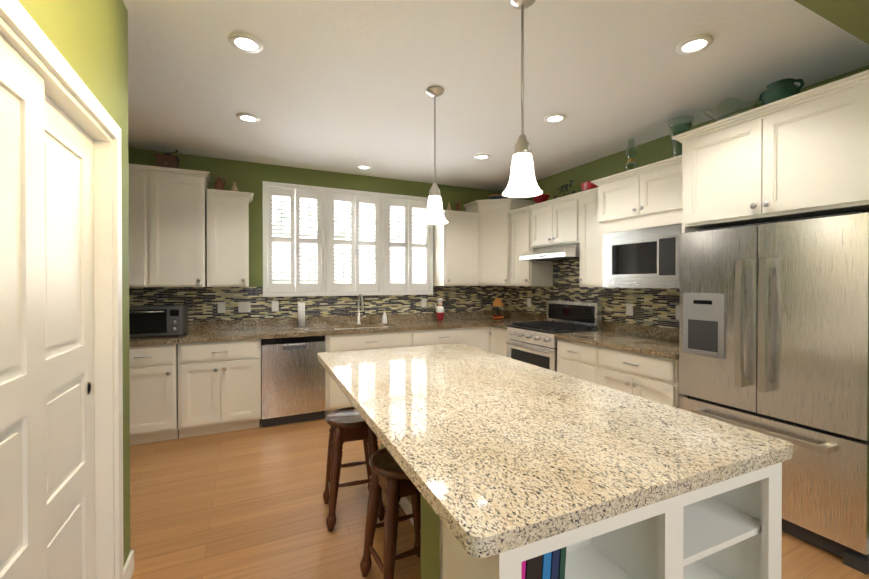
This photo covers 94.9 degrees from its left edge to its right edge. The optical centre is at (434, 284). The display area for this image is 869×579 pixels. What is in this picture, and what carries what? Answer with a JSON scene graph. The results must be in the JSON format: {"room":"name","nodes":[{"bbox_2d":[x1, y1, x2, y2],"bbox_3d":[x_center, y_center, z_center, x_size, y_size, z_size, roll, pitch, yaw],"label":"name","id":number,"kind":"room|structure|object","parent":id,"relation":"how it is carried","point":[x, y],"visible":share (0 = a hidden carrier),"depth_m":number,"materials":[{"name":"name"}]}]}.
{"room":"kitchen","nodes":[
{"label":"kitchen","id":0,"kind":"room"},
{"bbox_2d":[18,0,129,564],"bbox_3d":[-0.258,0.056,-0.771,0.120,2.730,5.960,0,0,-26],"label":"wall","id":1,"kind":"structure","parent":0,"point":[88,39],"depth_m":1.63,"materials":[{"name":"green"}]},
{"bbox_2d":[0,35,46,578],"bbox_3d":[-1.036,0.399,0.914,0.035,1.998,0.556,0,0,-26],"label":"closet door","id":2,"kind":"structure","parent":1,"relation":"in","point":[23,492],"depth_m":1.06,"materials":[{"name":"white wood"}]},
{"bbox_2d":[0,0,133,578],"bbox_3d":[-0.253,0.373,-0.759,0.136,2.095,5.973,0,0,-26],"label":"trim","id":3,"kind":"structure","parent":1,"relation":"attached to","point":[68,92],"depth_m":1.68,"materials":[{"name":"white wood"}]},
{"bbox_2d":[44,94,95,578],"bbox_3d":[-1.311,0.396,1.399,0.037,1.998,0.580,0,0,-26],"label":"closet door","id":4,"kind":"structure","parent":1,"relation":"in","point":[69,272],"depth_m":1.44,"materials":[{"name":"white wood"}]},
{"bbox_2d":[128,148,503,286],"bbox_3d":[-1.930,0.021,4.492,6.760,2.730,0.160,0,0,-26],"label":"wall","id":5,"kind":"structure","parent":0,"point":[250,177],"depth_m":4.41,"materials":[{"name":"green paint"}]},
{"bbox_2d":[128,163,147,286],"bbox_3d":[-2.928,-0.529,3.723,0.460,1.100,0.351,0,0,-26],"label":"upper cabinet","id":6,"kind":"object","parent":5,"relation":"attached to","point":[138,175],"depth_m":3.64,"materials":[{"name":"white wood"}]},
{"bbox_2d":[148,166,207,286],"bbox_3d":[-2.511,-0.531,3.923,0.464,1.100,0.351,0,0,-26],"label":"upper cabinet","id":7,"kind":"object","parent":5,"relation":"attached to","point":[177,199],"depth_m":3.78,"materials":[{"name":"white wood"}]},
{"bbox_2d":[155,150,179,168],"bbox_3d":[-2.585,-1.203,3.861,0.180,0.215,0.160,0,0,-26],"label":"box","id":8,"kind":"object","parent":7,"relation":"on","point":[166,159],"visible":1,"depth_m":3.80,"materials":[{"name":"brown wood"}]},
{"bbox_2d":[208,190,251,286],"bbox_3d":[-2.121,-0.449,4.110,0.370,0.935,0.351,0,0,-26],"label":"upper cabinet","id":9,"kind":"object","parent":5,"relation":"attached to","point":[228,211],"depth_m":3.96,"materials":[{"name":"white wood"}]},
{"bbox_2d":[214,177,225,189],"bbox_3d":[-2.193,-1.017,4.083,0.109,0.170,0.090,0,0,-26],"label":"jug","id":10,"kind":"object","parent":9,"relation":"on","point":[219,184],"visible":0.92,"depth_m":4.05,"materials":[{"name":"brown ceramic"}]},
{"bbox_2d":[231,182,238,191],"bbox_3d":[-2.075,-0.998,4.139,0.074,0.130,0.074,0,0,-26],"label":"bottle","id":11,"kind":"object","parent":9,"relation":"on","point":[234,187],"visible":0.6,"depth_m":4.12,"materials":[{"name":"beige ceramic"}]},
{"bbox_2d":[263,181,325,296],"bbox_3d":[-1.582,-0.505,4.528,0.676,1.268,0.072,0,0,-26],"label":"window shutter","id":12,"kind":"object","parent":5,"relation":"attached to","point":[296,194],"visible":0.98,"depth_m":4.52,"materials":[{"name":"white wood"}]},
{"bbox_2d":[267,208,424,286],"bbox_3d":[-1.018,-0.507,4.958,1.970,1.180,0.040,0,0,-26],"label":"glazing","id":13,"kind":"object","parent":5,"relation":"attached to","point":[373,250],"depth_m":5.17,"materials":[{"name":"white"}]},
{"bbox_2d":[188,311,504,330],"bbox_3d":[-1.197,0.420,4.741,4.896,0.100,0.019,0,0,-26],"label":"backsplash","id":14,"kind":"structure","parent":5,"relation":"attached to","point":[310,320],"depth_m":4.69,"materials":[{"name":"brown stone"}]},
{"bbox_2d":[326,187,382,295],"bbox_3d":[-0.962,-0.507,4.824,0.691,1.268,0.072,0,0,-26],"label":"window shutter","id":15,"kind":"object","parent":5,"relation":"attached to","point":[355,200],"visible":1,"depth_m":4.81,"materials":[{"name":"white wood"}]},
{"bbox_2d":[383,193,432,294],"bbox_3d":[-0.336,-0.509,5.123,0.687,1.268,0.072,0,0,-26],"label":"window shutter","id":16,"kind":"object","parent":5,"relation":"attached to","point":[407,285],"visible":0.98,"depth_m":5.11,"materials":[{"name":"white wood"}]},
{"bbox_2d":[433,210,479,285],"bbox_3d":[0.280,-0.457,5.257,0.507,0.935,0.351,0,0,-26],"label":"upper cabinet","id":17,"kind":"object","parent":5,"relation":"attached to","point":[456,243],"depth_m":5.12,"materials":[{"name":"white wood"}]},
{"bbox_2d":[456,201,460,210],"bbox_3d":[0.317,-1.028,5.304,0.064,0.176,0.062,0,0,-26],"label":"bottle","id":18,"kind":"object","parent":17,"relation":"on","point":[458,206],"visible":0.67,"depth_m":5.28,"materials":[{"name":"brown glass"}]},
{"bbox_2d":[464,198,531,285],"bbox_3d":[0.855,-0.540,5.381,0.636,1.100,0.621,0,0,-26],"label":"upper cabinet","id":19,"kind":"object","parent":5,"relation":"attached to","point":[493,213],"depth_m":5.15,"materials":[{"name":"white wood"}]},
{"bbox_2d":[489,194,503,198],"bbox_3d":[0.847,-1.164,5.446,0.216,0.115,0.213,0,0,-26],"label":"bowl","id":20,"kind":"object","parent":19,"relation":"on","point":[496,196],"visible":0.56,"depth_m":5.36,"materials":[{"name":"teal ceramic"}]},
{"bbox_2d":[123,0,868,191],"bbox_3d":[-0.526,-1.395,3.214,8.200,0.120,4.800,0,0,-26],"label":"ceiling","id":21,"kind":"structure","parent":0,"point":[340,86],"depth_m":2.52,"materials":[{"name":"white paint"}]},
{"bbox_2d":[228,33,262,52],"bbox_3d":[-1.032,-1.322,2.186,0.174,0.012,0.174,0,0,-26],"label":"recessed light","id":22,"kind":"object","parent":21,"relation":"in","point":[245,43],"visible":1,"depth_m":2.18,"materials":[{"name":"white"}]},
{"bbox_2d":[236,113,259,122],"bbox_3d":[-1.484,-1.329,3.178,0.174,0.012,0.174,0,0,-26],"label":"recessed light","id":23,"kind":"object","parent":21,"relation":"in","point":[247,117],"visible":0.98,"depth_m":3.17,"materials":[{"name":"white"}]},
{"bbox_2d":[356,164,371,169],"bbox_3d":[-0.798,-1.338,4.526,0.174,0.012,0.174,0,0,-26],"label":"recessed light","id":24,"kind":"object","parent":21,"relation":"in","point":[363,167],"visible":1,"depth_m":4.51,"materials":[{"name":"white"}]},
{"bbox_2d":[422,87,447,223],"bbox_3d":[0.002,-0.881,2.739,0.184,0.901,0.184,0,0,-26],"label":"pendant light","id":25,"kind":"object","parent":21,"relation":"hanging from","point":[434,214],"visible":1,"depth_m":2.71,"materials":[{"name":"white glass"}]},
{"bbox_2d":[474,154,490,159],"bbox_3d":[0.497,-1.335,4.158,0.174,0.012,0.174,0,0,-26],"label":"recessed light","id":26,"kind":"object","parent":21,"relation":"in","point":[482,156],"visible":1,"depth_m":4.15,"materials":[{"name":"white"}]},
{"bbox_2d":[502,0,542,197],"bbox_3d":[0.407,-0.875,1.846,0.184,0.901,0.184,0,0,-26],"label":"pendant light","id":27,"kind":"object","parent":21,"relation":"hanging from","point":[522,183],"visible":1,"depth_m":1.82,"materials":[{"name":"white glass"}]},
{"bbox_2d":[544,113,566,122],"bbox_3d":[0.963,-1.329,3.184,0.174,0.012,0.174,0,0,-26],"label":"recessed light","id":28,"kind":"object","parent":21,"relation":"in","point":[556,118],"visible":1,"depth_m":3.17,"materials":[{"name":"white"}]},
{"bbox_2d":[676,34,713,54],"bbox_3d":[1.433,-1.323,2.200,0.174,0.012,0.174,0,0,-26],"label":"recessed light","id":29,"kind":"object","parent":21,"relation":"in","point":[694,44],"visible":0.98,"depth_m":2.20,"materials":[{"name":"white"}]},
{"bbox_2d":[130,418,868,578],"bbox_3d":[0.401,1.457,1.293,8.200,0.100,9.100,0,0,-26],"label":"floor","id":30,"kind":"structure","parent":0,"point":[244,504],"depth_m":2.42,"materials":[{"name":"brown wood"}]},
{"bbox_2d":[129,343,176,444],"bbox_3d":[-2.628,0.954,3.716,0.466,0.875,0.635,0,0,-26],"label":"base cabinet","id":31,"kind":"object","parent":30,"relation":"on","point":[153,370],"depth_m":3.47,"materials":[{"name":"white wood"}]},
{"bbox_2d":[177,339,260,438],"bbox_3d":[-2.110,0.953,3.965,0.684,0.875,0.638,0,0,-26],"label":"base cabinet","id":32,"kind":"object","parent":30,"relation":"on","point":[235,358],"depth_m":3.68,"materials":[{"name":"white wood"}]},
{"bbox_2d":[129,315,524,346],"bbox_3d":[-1.060,0.523,4.457,4.896,0.101,0.651,0,0,-26],"label":"countertop","id":33,"kind":"structure","parent":32,"relation":"on","point":[414,324],"depth_m":4.16,"materials":[{"name":"brown stone"}]},
{"bbox_2d":[129,304,187,336],"bbox_3d":[-2.625,0.336,3.757,0.470,0.280,0.392,0,0,-26],"label":"toaster oven","id":34,"kind":"object","parent":33,"relation":"on","point":[152,320],"visible":0.81,"depth_m":3.63,"materials":[{"name":"grey metal"}]},
{"bbox_2d":[294,299,308,329],"bbox_3d":[-1.420,0.312,4.261,0.160,0.322,0.160,0,0,-26],"label":"paper towel holder","id":35,"kind":"object","parent":33,"relation":"on","point":[301,315],"visible":1,"depth_m":4.23,"materials":[{"name":"silver metal"}]},
{"bbox_2d":[356,294,365,323],"bbox_3d":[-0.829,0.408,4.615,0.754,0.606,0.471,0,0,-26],"label":"faucet","id":36,"kind":"object","parent":33,"relation":"in","point":[360,319],"depth_m":4.79,"materials":[{"name":"silver metal"}]},
{"bbox_2d":[382,310,386,322],"bbox_3d":[-0.611,0.384,4.889,0.060,0.168,0.065,0,0,-26],"label":"soap dispenser","id":37,"kind":"object","parent":33,"relation":"on","point":[384,318],"visible":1,"depth_m":4.87,"materials":[{"name":"white plastic"}]},
{"bbox_2d":[432,298,443,321],"bbox_3d":[0.044,0.316,5.072,0.170,0.302,0.107,0,0,-26],"label":"chef figurine","id":38,"kind":"object","parent":33,"relation":"on","point":[439,312],"visible":1,"depth_m":5.05,"materials":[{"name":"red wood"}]},
{"bbox_2d":[492,315,503,320],"bbox_3d":[0.839,0.438,5.286,0.232,0.056,0.191,0,0,-26],"label":"bowl","id":39,"kind":"object","parent":33,"relation":"on","point":[497,317],"visible":1,"depth_m":5.22,"materials":[{"name":"orange ceramic"}]},
{"bbox_2d":[493,298,502,314],"bbox_3d":[0.870,0.320,5.477,0.150,0.290,0.150,0,0,-26],"label":"wicker lamp","id":40,"kind":"object","parent":33,"relation":"on","point":[497,302],"visible":0.77,"depth_m":5.44,"materials":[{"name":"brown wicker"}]},
{"bbox_2d":[260,336,324,427],"bbox_3d":[-1.523,0.950,4.238,0.604,0.865,0.640,0,0,-26],"label":"dishwasher","id":41,"kind":"object","parent":30,"relation":"on","point":[292,377],"depth_m":3.95,"materials":[{"name":"grey metal"}]},
{"bbox_2d":[323,407,384,530],"bbox_3d":[-0.504,1.099,2.465,0.341,0.605,0.341,0,0,-20],"label":"stool","id":42,"kind":"object","parent":30,"relation":"on","point":[347,424],"visible":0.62,"depth_m":2.36,"materials":[{"name":"brown wood"}]},
{"bbox_2d":[325,331,412,416],"bbox_3d":[-0.827,0.949,4.578,0.940,0.875,0.638,0,0,-26],"label":"base cabinet","id":43,"kind":"object","parent":30,"relation":"on","point":[335,399],"depth_m":4.20,"materials":[{"name":"white wood"}]},
{"bbox_2d":[360,447,420,578],"bbox_3d":[-0.139,1.103,1.864,0.351,0.605,0.351,0,0,-26],"label":"stool","id":44,"kind":"object","parent":30,"relation":"on","point":[390,478],"visible":0.67,"depth_m":1.77,"materials":[{"name":"brown wood"}]},
{"bbox_2d":[413,327,472,346],"bbox_3d":[-0.037,0.946,4.954,0.810,0.875,0.635,0,0,-26],"label":"base cabinet","id":45,"kind":"object","parent":30,"relation":"on","point":[464,335],"depth_m":4.68,"materials":[{"name":"white wood"}]},
{"bbox_2d":[473,327,488,350],"bbox_3d":[0.441,0.945,5.197,0.260,0.875,0.615,0,0,-26],"label":"base cabinet","id":46,"kind":"object","parent":30,"relation":"on","point":[480,334],"depth_m":4.92,"materials":[{"name":"white wood"}]},
{"bbox_2d":[489,327,507,356],"bbox_3d":[1.048,0.947,4.913,0.632,0.875,0.380,0,0,-26],"label":"base cabinet","id":47,"kind":"object","parent":30,"relation":"on","point":[498,339],"depth_m":4.79,"materials":[{"name":"white wood"}]},
{"bbox_2d":[489,319,532,330],"bbox_3d":[1.061,0.489,4.905,0.681,0.040,0.359,0,0,-26],"label":"countertop","id":48,"kind":"structure","parent":47,"relation":"on","point":[502,325],"depth_m":4.83,"materials":[{"name":"brown stone"}]},
{"bbox_2d":[506,300,601,371],"bbox_3d":[1.274,0.784,4.377,0.701,1.195,0.766,0,0,-26],"label":"range","id":49,"kind":"object","parent":30,"relation":"on","point":[533,342],"visible":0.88,"depth_m":4.26,"materials":[{"name":"grey metal"}]},
{"bbox_2d":[557,339,592,382],"bbox_3d":[1.575,0.954,3.807,0.635,0.875,0.510,0,0,-26],"label":"base cabinet","id":50,"kind":"object","parent":30,"relation":"on","point":[573,359],"depth_m":3.66,"materials":[{"name":"white wood"}]},
{"bbox_2d":[380,447,789,578],"bbox_3d":[0.158,0.966,2.037,1.095,0.872,2.235,0,0,-26],"label":"kitchen island","id":51,"kind":"object","parent":30,"relation":"on","point":[733,531],"depth_m":1.19,"materials":[{"name":"white wood"}]},
{"bbox_2d":[521,547,566,578],"bbox_3d":[0.202,0.705,1.001,0.155,0.254,0.207,0,0,-26],"label":"books","id":52,"kind":"object","parent":51,"relation":"in","point":[551,565],"visible":0.15,"depth_m":0.92,"materials":[{"name":"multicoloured paper"}]},
{"bbox_2d":[317,343,792,574],"bbox_3d":[0.144,0.508,2.042,1.214,0.040,2.296,0,0,-26],"label":"island countertop","id":53,"kind":"structure","parent":51,"relation":"on","point":[517,460],"depth_m":1.23,"materials":[{"name":"beige stone"}]},
{"bbox_2d":[593,347,680,407],"bbox_3d":[1.836,0.957,3.261,0.635,0.875,0.699,0,0,-26],"label":"base cabinet","id":54,"kind":"object","parent":30,"relation":"on","point":[649,377],"depth_m":3.07,"materials":[{"name":"white wood"}]},
{"bbox_2d":[554,331,678,358],"bbox_3d":[1.736,0.498,3.492,0.681,0.040,1.218,0,0,-26],"label":"countertop","id":55,"kind":"structure","parent":54,"relation":"on","point":[643,344],"depth_m":3.39,"materials":[{"name":"brown stone"}]},
{"bbox_2d":[679,212,868,574],"bbox_3d":[2.151,0.515,2.456,0.774,1.770,0.916,0,0,-26],"label":"fridge","id":56,"kind":"object","parent":30,"relation":"on","point":[774,329],"visible":0.98,"depth_m":2.16,"materials":[{"name":"grey metal"}]},
{"bbox_2d":[504,65,868,329],"bbox_3d":[1.912,0.024,4.106,0.160,2.730,4.170,0,0,-26],"label":"wall","id":57,"kind":"structure","parent":0,"point":[655,150],"depth_m":4.06,"materials":[{"name":"green paint"}]},
{"bbox_2d":[508,206,552,285],"bbox_3d":[1.203,-0.455,4.984,0.350,0.935,0.400,0,0,-26],"label":"upper cabinet","id":58,"kind":"object","parent":57,"relation":"attached to","point":[520,272],"depth_m":4.88,"materials":[{"name":"white wood"}]},
{"bbox_2d":[532,194,549,202],"bbox_3d":[1.283,-1.007,4.813,0.220,0.140,0.217,0,0,-26],"label":"footed bowl","id":59,"kind":"object","parent":58,"relation":"on","point":[540,198],"visible":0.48,"depth_m":4.75,"materials":[{"name":"red ceramic"}]},
{"bbox_2d":[528,194,579,249],"bbox_3d":[1.455,-0.677,4.456,0.350,0.485,0.746,0,0,-26],"label":"upper cabinet","id":60,"kind":"object","parent":57,"relation":"attached to","point":[556,222],"depth_m":4.34,"materials":[{"name":"white wood"}]},
{"bbox_2d":[520,243,579,260],"bbox_3d":[1.370,-0.358,4.418,0.518,0.146,0.733,0,0,-26],"label":"range hood","id":61,"kind":"object","parent":60,"relation":"attached to","point":[562,252],"visible":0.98,"depth_m":4.27,"materials":[{"name":"silver metal"}]},
{"bbox_2d":[554,180,574,198],"bbox_3d":[1.451,-1.042,4.460,0.070,0.215,0.320,0,0,-26],"label":"weathervane","id":62,"kind":"object","parent":60,"relation":"on","point":[564,186],"visible":0.79,"depth_m":4.44,"materials":[{"name":"black metal"}]},
{"bbox_2d":[576,190,595,286],"bbox_3d":[1.691,-0.448,3.964,0.350,0.935,0.349,0,0,-26],"label":"upper cabinet","id":63,"kind":"object","parent":57,"relation":"attached to","point":[588,197],"depth_m":3.95,"materials":[{"name":"white wood"}]},
{"bbox_2d":[580,180,597,190],"bbox_3d":[1.635,-0.984,4.028,0.228,0.105,0.321,0,0,-26],"label":"dish","id":64,"kind":"object","parent":63,"relation":"on","point":[587,185],"visible":0.27,"depth_m":4.00,"materials":[{"name":"red ceramic"}]},
{"bbox_2d":[505,311,678,338],"bbox_3d":[1.654,0.422,4.431,0.020,0.100,2.985,0,0,-26],"label":"backsplash","id":65,"kind":"structure","parent":57,"relation":"attached to","point":[629,328],"depth_m":3.89,"materials":[{"name":"brown stone"}]},
{"bbox_2d":[596,158,675,233],"bbox_3d":[1.898,-0.706,3.383,0.476,0.479,0.875,0,0,-26],"label":"upper cabinet","id":66,"kind":"object","parent":57,"relation":"attached to","point":[645,195],"depth_m":3.29,"materials":[{"name":"white wood"}]},
{"bbox_2d":[625,139,637,170],"bbox_3d":[1.752,-1.134,3.551,0.110,0.340,0.110,0,0,-26],"label":"oil lamp","id":67,"kind":"object","parent":66,"relation":"on","point":[631,160],"visible":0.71,"depth_m":3.54,"materials":[{"name":"clear glass"}]},
{"bbox_2d":[666,115,694,156],"bbox_3d":[1.923,-1.126,3.123,0.190,0.330,0.190,0,0,-26],"label":"glass vase","id":68,"kind":"object","parent":66,"relation":"on","point":[674,127],"visible":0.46,"depth_m":3.11,"materials":[{"name":"green glass"}]},
{"bbox_2d":[592,222,695,288],"bbox_3d":[1.892,-0.219,3.383,0.488,0.485,0.875,0,0,-26],"label":"upper cabinet","id":69,"kind":"object","parent":57,"relation":"attached to","point":[637,256],"depth_m":3.28,"materials":[{"name":"white"}]},
{"bbox_2d":[603,223,681,288],"bbox_3d":[1.876,-0.219,3.353,0.433,0.485,0.785,0,0,-26],"label":"microwave","id":70,"kind":"object","parent":69,"relation":"in","point":[648,256],"depth_m":3.24,"materials":[{"name":"silver metal"}]},
{"bbox_2d":[676,70,868,229],"bbox_3d":[2.224,-0.716,2.491,0.656,0.630,0.975,0,0,-26],"label":"upper cabinet","id":71,"kind":"object","parent":57,"relation":"attached to","point":[805,154],"depth_m":2.27,"materials":[{"name":"white wood"}]},
{"bbox_2d":[703,98,759,121],"bbox_3d":[1.964,-1.118,2.644,0.259,0.140,0.259,0,0,-3],"label":"bowl","id":72,"kind":"object","parent":71,"relation":"on","point":[714,117],"visible":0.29,"depth_m":2.64,"materials":[{"name":"ceramic"}]},
{"bbox_2d":[758,78,803,105],"bbox_3d":[2.067,-1.123,2.382,0.176,0.155,0.224,0,0,-26],"label":"crock","id":73,"kind":"object","parent":71,"relation":"on","point":[780,89],"visible":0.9,"depth_m":2.33,"materials":[{"name":"green ceramic"}]},
{"bbox_2d":[794,0,868,43],"bbox_3d":[1.376,-1.223,0.522,4.190,0.430,1.700,0,0,-26],"label":"header beam","id":74,"kind":"structure","parent":0,"point":[851,17],"depth_m":1.49,"materials":[{"name":"green"}]},
{"label":"outside","id":75,"kind":"structure","parent":0,"visible":0},
{"bbox_2d":[272,196,421,282],"bbox_3d":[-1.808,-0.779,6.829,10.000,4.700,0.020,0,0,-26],"label":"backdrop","id":76,"kind":"structure","parent":75,"point":[340,248],"depth_m":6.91,"materials":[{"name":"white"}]}
]}

